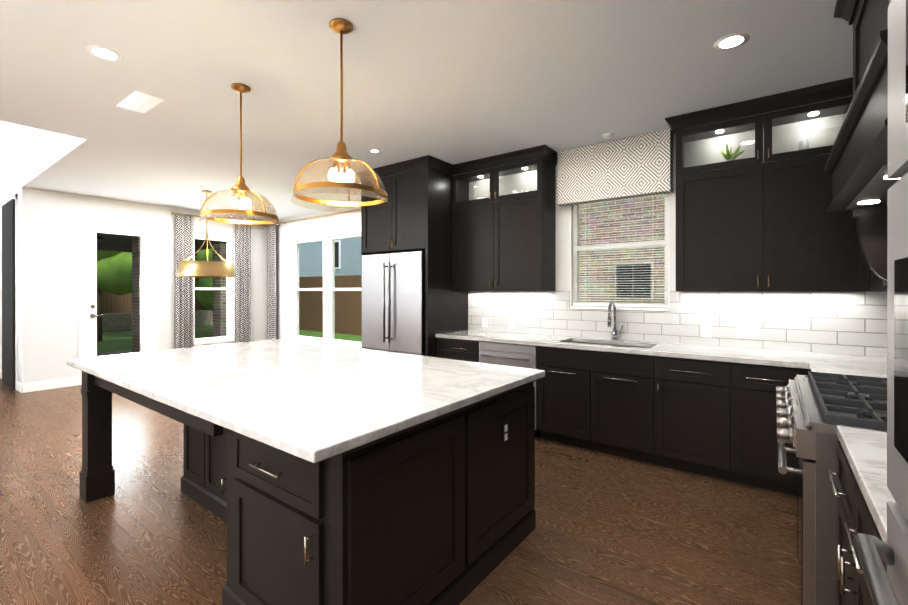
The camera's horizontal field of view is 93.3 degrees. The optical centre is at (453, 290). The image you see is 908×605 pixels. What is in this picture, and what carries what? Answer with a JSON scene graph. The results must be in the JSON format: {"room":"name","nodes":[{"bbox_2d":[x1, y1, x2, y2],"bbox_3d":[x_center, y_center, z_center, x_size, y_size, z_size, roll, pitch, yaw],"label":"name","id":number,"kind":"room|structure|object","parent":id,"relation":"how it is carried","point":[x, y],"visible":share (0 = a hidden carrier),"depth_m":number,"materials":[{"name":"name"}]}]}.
{"room":"kitchen","nodes":[
{"label":"kitchen","id":0,"kind":"room"},
{"bbox_2d":[0,120,65,381],"bbox_3d":[-6.172,-1.402,6.162,7.180,5.600,0.150,0,0,37],"label":"wall","id":1,"kind":"structure","parent":0,"point":[22,148],"depth_m":6.03,"materials":[{"name":"white paint"}]},
{"bbox_2d":[2,194,17,389],"bbox_3d":[-6.592,0.012,6.354,1.020,2.770,0.042,0,0,37],"label":"door frame","id":2,"kind":"structure","parent":1,"relation":"attached to","point":[10,292],"depth_m":6.18,"materials":[{"name":"grey wood"}]},
{"bbox_2d":[0,369,22,392],"bbox_3d":[-7.409,1.334,6.987,3.717,0.125,0.017,0,0,37],"label":"baseboard","id":3,"kind":"structure","parent":1,"relation":"attached to","point":[19,385],"depth_m":5.97,"materials":[{"name":"white wood"}]},
{"bbox_2d":[20,187,267,383],"bbox_3d":[-4.914,-0.019,7.372,0.150,2.830,3.590,0,0,37],"label":"wall","id":4,"kind":"structure","parent":0,"point":[48,269],"depth_m":6.23,"materials":[{"name":"white paint"}]},
{"bbox_2d":[23,377,78,392],"bbox_3d":[-5.737,1.335,6.133,0.017,0.125,0.592,0,0,37],"label":"baseboard","id":5,"kind":"structure","parent":4,"relation":"attached to","point":[44,385],"depth_m":6.11,"materials":[{"name":"white wood"}]},
{"bbox_2d":[78,210,158,384],"bbox_3d":[-5.320,0.102,6.814,0.169,2.590,1.030,0,0,37],"label":"door frame","id":6,"kind":"structure","parent":4,"relation":"attached to","point":[84,217],"depth_m":6.50,"materials":[{"name":"white wood"}]},
{"bbox_2d":[88,219,149,356],"bbox_3d":[-5.295,0.158,6.795,0.120,2.478,0.808,0,0,37],"label":"patio door","id":7,"kind":"structure","parent":4,"relation":"in","point":[95,227],"depth_m":6.78,"materials":[{"name":"white wood"}]},
{"bbox_2d":[194,236,230,340],"bbox_3d":[-4.496,-0.040,7.940,0.060,1.886,0.676,0,0,37],"label":"window","id":8,"kind":"structure","parent":4,"relation":"in","point":[228,315],"depth_m":8.03,"materials":[{"name":"white"}]},
{"bbox_2d":[194,229,234,346],"bbox_3d":[-4.472,-0.034,7.922,0.199,2.122,0.940,0,0,37],"label":"window frame","id":9,"kind":"structure","parent":4,"relation":"attached to","point":[199,233],"depth_m":8.15,"materials":[{"name":"white wood"}]},
{"bbox_2d":[276,206,360,346],"bbox_3d":[-2.139,-0.019,7.427,4.530,2.830,0.480,0,0,37],"label":"wall","id":10,"kind":"structure","parent":0,"point":[332,222],"depth_m":8.37,"materials":[{"name":"white paint"}]},
{"bbox_2d":[171,209,360,225],"bbox_3d":[-3.037,-1.324,7.084,3.199,0.024,1.799,0,0,37],"label":"curtain rod","id":11,"kind":"object","parent":10,"relation":"attached to","point":[286,221],"visible":0.54,"depth_m":7.56,"materials":[{"name":"gold metal"}]},
{"bbox_2d":[174,214,193,348],"bbox_3d":[-4.673,0.036,7.429,0.079,2.700,0.300,0,0,37],"label":"curtain","id":12,"kind":"object","parent":11,"relation":"hanging from","point":[184,297],"visible":0.65,"depth_m":7.41,"materials":[{"name":"grey fabric"}]},
{"bbox_2d":[235,224,250,342],"bbox_3d":[-4.060,0.035,8.250,0.079,2.700,0.300,0,0,37],"label":"curtain","id":13,"kind":"object","parent":11,"relation":"hanging from","point":[242,282],"visible":0.73,"depth_m":8.23,"materials":[{"name":"grey fabric"}]},
{"bbox_2d":[267,224,275,339],"bbox_3d":[-3.638,0.034,8.554,0.330,2.700,0.079,0,0,37],"label":"curtain","id":14,"kind":"object","parent":11,"relation":"hanging from","point":[271,281],"visible":0.81,"depth_m":8.54,"materials":[{"name":"grey fabric"}]},
{"bbox_2d":[288,226,360,347],"bbox_3d":[-2.259,-0.024,7.693,2.320,2.102,0.199,0,0,37],"label":"window frame","id":15,"kind":"structure","parent":10,"relation":"attached to","point":[357,229],"depth_m":7.67,"materials":[{"name":"white wood"}]},
{"bbox_2d":[295,233,360,344],"bbox_3d":[-2.242,-0.030,7.716,2.056,1.866,0.060,0,0,37],"label":"nook window","id":16,"kind":"structure","parent":10,"relation":"in","point":[333,289],"depth_m":7.67,"materials":[{"name":"white"}]},
{"bbox_2d":[0,350,800,604],"bbox_3d":[-3.901,1.451,4.177,13.200,0.100,7.800,0,0,37],"label":"floor","id":17,"kind":"structure","parent":0,"point":[610,529],"depth_m":2.51,"materials":[{"name":"brown wood"}]},
{"bbox_2d":[79,371,535,604],"bbox_3d":[-1.028,0.958,2.737,2.670,0.890,1.527,0,0,37],"label":"kitchen island","id":18,"kind":"object","parent":17,"relation":"on","point":[439,510],"visible":0.6,"depth_m":1.77,"materials":[{"name":"black wood"}]},
{"bbox_2d":[66,338,544,462],"bbox_3d":[-1.068,0.493,2.764,2.830,0.040,1.610,0,0,37],"label":"island countertop","id":19,"kind":"structure","parent":18,"relation":"on","point":[312,402],"depth_m":2.15,"materials":[{"name":"stone"}]},
{"bbox_2d":[362,251,424,355],"bbox_3d":[-0.523,0.484,5.180,0.960,1.830,0.827,0,0,37],"label":"fridge","id":20,"kind":"object","parent":17,"relation":"on","point":[393,302],"visible":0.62,"depth_m":4.83,"materials":[{"name":"silver metal"}]},
{"bbox_2d":[437,338,479,361],"bbox_3d":[0.213,0.955,4.797,0.554,0.890,0.618,0,0,37],"label":"base cabinet","id":21,"kind":"object","parent":17,"relation":"on","point":[465,350],"depth_m":4.54,"materials":[{"name":"black wood"}]},
{"bbox_2d":[435,330,886,368],"bbox_3d":[1.507,0.491,3.816,3.801,0.040,0.638,0,0,37],"label":"countertop","id":22,"kind":"structure","parent":21,"relation":"on","point":[791,359],"depth_m":3.46,"materials":[{"name":"stone"}]},
{"bbox_2d":[572,342,649,347],"bbox_3d":[1.394,0.625,3.921,0.814,0.225,0.394,0,0,37],"label":"sink basin","id":23,"kind":"object","parent":22,"relation":"in","point":[612,345],"visible":0.02,"depth_m":4.06,"materials":[{"name":"silver metal"}]},
{"bbox_2d":[607,302,622,339],"bbox_3d":[1.515,0.287,4.032,0.111,0.366,0.217,0,0,37],"label":"faucet","id":24,"kind":"object","parent":22,"relation":"on","point":[615,332],"visible":0.98,"depth_m":4.08,"materials":[{"name":"silver metal"}]},
{"bbox_2d":[479,341,540,437],"bbox_3d":[0.670,0.959,4.403,0.641,0.882,0.646,0,0,37],"label":"dishwasher","id":25,"kind":"object","parent":17,"relation":"on","point":[517,355],"visible":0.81,"depth_m":4.15,"materials":[{"name":"silver metal"}]},
{"bbox_2d":[537,346,664,465],"bbox_3d":[1.385,0.956,3.921,1.074,0.890,0.618,0,0,37],"label":"base cabinet","id":26,"kind":"object","parent":17,"relation":"on","point":[605,402],"depth_m":3.63,"materials":[{"name":"black wood"}]},
{"bbox_2d":[665,357,716,477],"bbox_3d":[1.969,0.957,3.484,0.633,0.890,0.618,0,0,37],"label":"base cabinet","id":27,"kind":"object","parent":17,"relation":"on","point":[716,419],"depth_m":3.24,"materials":[{"name":"black wood"}]},
{"bbox_2d":[717,361,808,494],"bbox_3d":[2.310,0.957,3.191,0.512,0.890,0.680,0,0,37],"label":"base cabinet","id":28,"kind":"object","parent":17,"relation":"on","point":[747,443],"depth_m":3.02,"materials":[{"name":"black wood"}]},
{"bbox_2d":[803,362,886,377],"bbox_3d":[2.420,0.493,2.402,0.646,0.040,0.480,0,0,37],"label":"countertop","id":29,"kind":"structure","parent":28,"relation":"on","point":[847,368],"depth_m":2.62,"materials":[{"name":"stone"}]},
{"bbox_2d":[793,368,828,473],"bbox_3d":[2.410,0.958,2.452,0.718,0.890,0.548,0,0,37],"label":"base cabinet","id":30,"kind":"object","parent":17,"relation":"on","point":[798,371],"depth_m":2.86,"materials":[{"name":"black wood"}]},
{"bbox_2d":[776,371,886,604],"bbox_3d":[1.872,0.919,1.823,0.803,0.970,1.100,0,0,37],"label":"range","id":31,"kind":"object","parent":17,"relation":"on","point":[814,410],"visible":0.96,"depth_m":1.58,"materials":[{"name":"silver metal"}]},
{"bbox_2d":[829,441,886,604],"bbox_3d":[1.361,0.960,0.988,0.646,0.890,0.846,0,0,37],"label":"base cabinet","id":32,"kind":"object","parent":17,"relation":"on","point":[854,516],"depth_m":1.22,"materials":[{"name":"black wood"}]},
{"bbox_2d":[837,425,896,543],"bbox_3d":[1.362,0.495,0.986,0.646,0.040,0.846,0,0,37],"label":"countertop","id":33,"kind":"structure","parent":32,"relation":"on","point":[865,451],"depth_m":1.17,"materials":[{"name":"stone"}]},
{"bbox_2d":[853,0,907,604],"bbox_3d":[0.854,-0.008,0.361,0.712,2.828,0.760,0,0,37],"label":"wall oven","id":34,"kind":"object","parent":17,"relation":"on","point":[890,587],"visible":1,"depth_m":0.75,"materials":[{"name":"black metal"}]},
{"bbox_2d":[0,0,852,218],"bbox_3d":[-2.379,-1.528,3.035,9.400,0.200,7.800,0,0,37],"label":"ceiling","id":35,"kind":"structure","parent":0,"point":[453,82],"depth_m":2.87,"materials":[{"name":"white paint"}]},
{"bbox_2d":[86,45,122,60],"bbox_3d":[-2.067,-1.416,2.539,0.173,0.022,0.168,0,0,37],"label":"recessed light","id":36,"kind":"object","parent":35,"relation":"in","point":[97,51],"depth_m":2.57,"materials":[{"name":"white"}]},
{"bbox_2d":[117,90,163,113],"bbox_3d":[-2.373,-1.422,3.244,0.400,0.010,0.180,0,0,37],"label":"ceiling vent","id":37,"kind":"object","parent":35,"relation":"in","point":[140,102],"visible":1,"depth_m":3.23,"materials":[{"name":"white"}]},
{"bbox_2d":[177,190,234,277],"bbox_3d":[-3.545,-0.817,6.154,0.720,1.229,0.720,0,0,37],"label":"chandelier","id":38,"kind":"object","parent":35,"relation":"hanging from","point":[213,269],"visible":0.98,"depth_m":5.90,"materials":[{"name":"gold metal"}]},
{"bbox_2d":[199,83,279,228],"bbox_3d":[-1.492,-0.947,3.004,0.512,0.959,0.512,0,0,37],"label":"pendant light","id":39,"kind":"object","parent":35,"relation":"hanging from","point":[240,199],"visible":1,"depth_m":2.85,"materials":[{"name":"gold metal"}]},
{"bbox_2d":[291,18,388,210],"bbox_3d":[-0.605,-0.946,2.304,0.512,0.959,0.512,0,0,37],"label":"pendant light","id":40,"kind":"object","parent":35,"relation":"hanging from","point":[340,170],"visible":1,"depth_m":2.14,"materials":[{"name":"gold metal"}]},
{"bbox_2d":[602,133,613,138],"bbox_3d":[1.397,-1.418,3.892,0.105,0.022,0.150,0,0,37],"label":"recessed light","id":41,"kind":"object","parent":35,"relation":"in","point":[607,135],"depth_m":3.91,"materials":[{"name":"white"}]},
{"bbox_2d":[713,33,749,50],"bbox_3d":[1.564,-1.416,2.419,0.170,0.022,0.172,0,0,37],"label":"recessed light","id":42,"kind":"object","parent":35,"relation":"in","point":[733,41],"depth_m":2.45,"materials":[{"name":"white"}]},
{"bbox_2d":[526,133,675,336],"bbox_3d":[1.377,-0.015,4.407,5.020,2.830,0.150,0,0,37],"label":"wall","id":43,"kind":"structure","parent":0,"point":[562,248],"depth_m":4.47,"materials":[{"name":"white paint"}]},
{"bbox_2d":[361,157,468,256],"bbox_3d":[-0.486,-0.945,5.228,1.000,0.968,0.758,0,0,37],"label":"upper cabinet","id":44,"kind":"object","parent":43,"relation":"attached to","point":[415,217],"depth_m":4.83,"materials":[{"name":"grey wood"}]},
{"bbox_2d":[449,189,554,292],"bbox_3d":[0.526,-0.506,4.741,1.121,1.012,0.328,0,0,37],"label":"upper cabinet","id":45,"kind":"object","parent":43,"relation":"attached to","point":[500,236],"depth_m":4.55,"materials":[{"name":"black wood"}]},
{"bbox_2d":[557,129,672,205],"bbox_3d":[1.516,-1.155,4.128,1.050,0.542,0.122,0,0,37],"label":"valance","id":46,"kind":"object","parent":43,"relation":"attached to","point":[641,165],"visible":1,"depth_m":4.04,"materials":[{"name":"white fabric"}]},
{"bbox_2d":[570,193,669,310],"bbox_3d":[1.616,-0.433,4.215,0.936,1.228,0.170,0,0,37],"label":"window frame","id":47,"kind":"structure","parent":43,"relation":"attached to","point":[571,206],"depth_m":4.21,"materials":[{"name":"white wood"}]},
{"bbox_2d":[573,194,667,307],"bbox_3d":[1.631,-0.445,4.235,0.912,1.201,0.060,0,0,37],"label":"kitchen window","id":48,"kind":"structure","parent":43,"relation":"in","point":[589,247],"depth_m":4.26,"materials":[{"name":"white"}]},
{"bbox_2d":[572,194,667,306],"bbox_3d":[1.599,-0.448,4.191,0.900,1.195,0.040,0,0,37],"label":"window blind","id":49,"kind":"object","parent":48,"relation":"attached to","point":[625,305],"visible":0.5,"depth_m":4.16,"materials":[{"name":"white plastic"}]},
{"bbox_2d":[468,291,886,357],"bbox_3d":[1.696,0.016,4.068,3.802,0.910,0.009,0,0,37],"label":"backsplash","id":50,"kind":"structure","parent":43,"relation":"attached to","point":[843,322],"depth_m":3.63,"materials":[{"name":"tile"}]},
{"bbox_2d":[482,317,487,326],"bbox_3d":[0.362,0.369,5.053,0.075,0.115,0.009,0,0,37],"label":"electrical outlet plate","id":51,"kind":"object","parent":50,"relation":"attached to","point":[484,319],"depth_m":5.05,"materials":[{"name":"white plastic"}]},
{"bbox_2d":[509,319,514,328],"bbox_3d":[0.650,0.370,4.838,0.075,0.115,0.009,0,0,37],"label":"electrical outlet plate","id":52,"kind":"object","parent":50,"relation":"attached to","point":[511,321],"depth_m":4.83,"materials":[{"name":"white plastic"}]},
{"bbox_2d":[702,324,711,337],"bbox_3d":[2.177,0.341,3.697,0.075,0.115,0.009,0,0,37],"label":"electrical outlet plate","id":53,"kind":"object","parent":50,"relation":"attached to","point":[706,328],"depth_m":3.69,"materials":[{"name":"white plastic"}]},
{"bbox_2d":[737,324,759,338],"bbox_3d":[2.415,0.332,3.519,0.150,0.115,0.009,0,0,37],"label":"electrical outlet plate","id":54,"kind":"object","parent":50,"relation":"attached to","point":[751,331],"depth_m":3.52,"materials":[{"name":"white plastic"}]},
{"bbox_2d":[676,141,860,290],"bbox_3d":[2.390,-0.504,3.309,1.184,1.012,0.392,0,0,37],"label":"upper cabinet","id":55,"kind":"object","parent":43,"relation":"attached to","point":[755,215],"depth_m":3.21,"materials":[{"name":"black wood"}]},
{"bbox_2d":[719,143,743,161],"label":"decor","id":56,"kind":"object","parent":55,"relation":"in","point":[738,150],"depth_m":3.47,"materials":[{"name":"green plant"}]},
{"bbox_2d":[799,140,808,149],"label":"decor","id":57,"kind":"object","parent":55,"relation":"in","point":[802,142],"depth_m":3.19,"materials":[{"name":"white ceramic"}]},
{"bbox_2d":[861,251,886,291],"bbox_3d":[2.672,-0.662,2.498,0.358,1.330,0.738,0,0,37],"label":"upper cabinet","id":58,"kind":"object","parent":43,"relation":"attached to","point":[870,281],"depth_m":2.85,"materials":[{"name":"black wood"}]},
{"bbox_3d":[1.138,-0.008,0.017,0.150,2.830,7.170,0,0,37],"label":"wall","id":59,"kind":"structure","parent":0,"visible":0},
{"bbox_2d":[824,0,899,280],"bbox_3d":[1.862,-0.710,1.622,0.588,1.428,1.618,0,0,37],"label":"range hood","id":60,"kind":"object","parent":59,"relation":"attached to","point":[856,167],"visible":0.58,"depth_m":1.82,"materials":[{"name":"black metal"}]},
{"label":"outside","id":61,"kind":"structure","parent":0,"visible":0},
{"bbox_2d":[97,325,360,352],"bbox_3d":[-5.374,1.538,16.324,52.000,0.190,40.000,0,0,37],"label":"grass","id":62,"kind":"structure","parent":61,"point":[110,342],"depth_m":13.62,"materials":[{"name":"green plant"}]},
{"bbox_2d":[97,250,131,341],"bbox_3d":[-10.017,-1.157,12.642,3.227,5.290,3.017,0,0,37],"label":"tree","id":63,"kind":"object","parent":62,"relation":"on","point":[109,280],"depth_m":12.08,"materials":[{"name":"green plant"}]},
{"bbox_2d":[97,233,226,352],"bbox_3d":[-6.738,0.023,9.277,5.048,2.860,4.120,0,0,37],"label":"patio","id":64,"kind":"structure","parent":62,"relation":"on","point":[119,243],"depth_m":10.51,"materials":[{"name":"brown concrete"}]},
{"bbox_2d":[195,248,212,310],"bbox_3d":[-7.729,-0.560,14.004,2.337,4.091,3.097,0,0,37],"label":"tree","id":65,"kind":"object","parent":62,"relation":"on","point":[205,294],"depth_m":13.15,"materials":[{"name":"green plant"}]},
{"bbox_2d":[101,194,664,334],"bbox_3d":[-4.710,-2.764,14.199,44.400,8.500,33.400,0,0,37],"label":"neighbours","id":66,"kind":"structure","parent":62,"relation":"on","point":[343,279],"depth_m":7.57,"materials":[{"name":"brown wood"}]}
]}

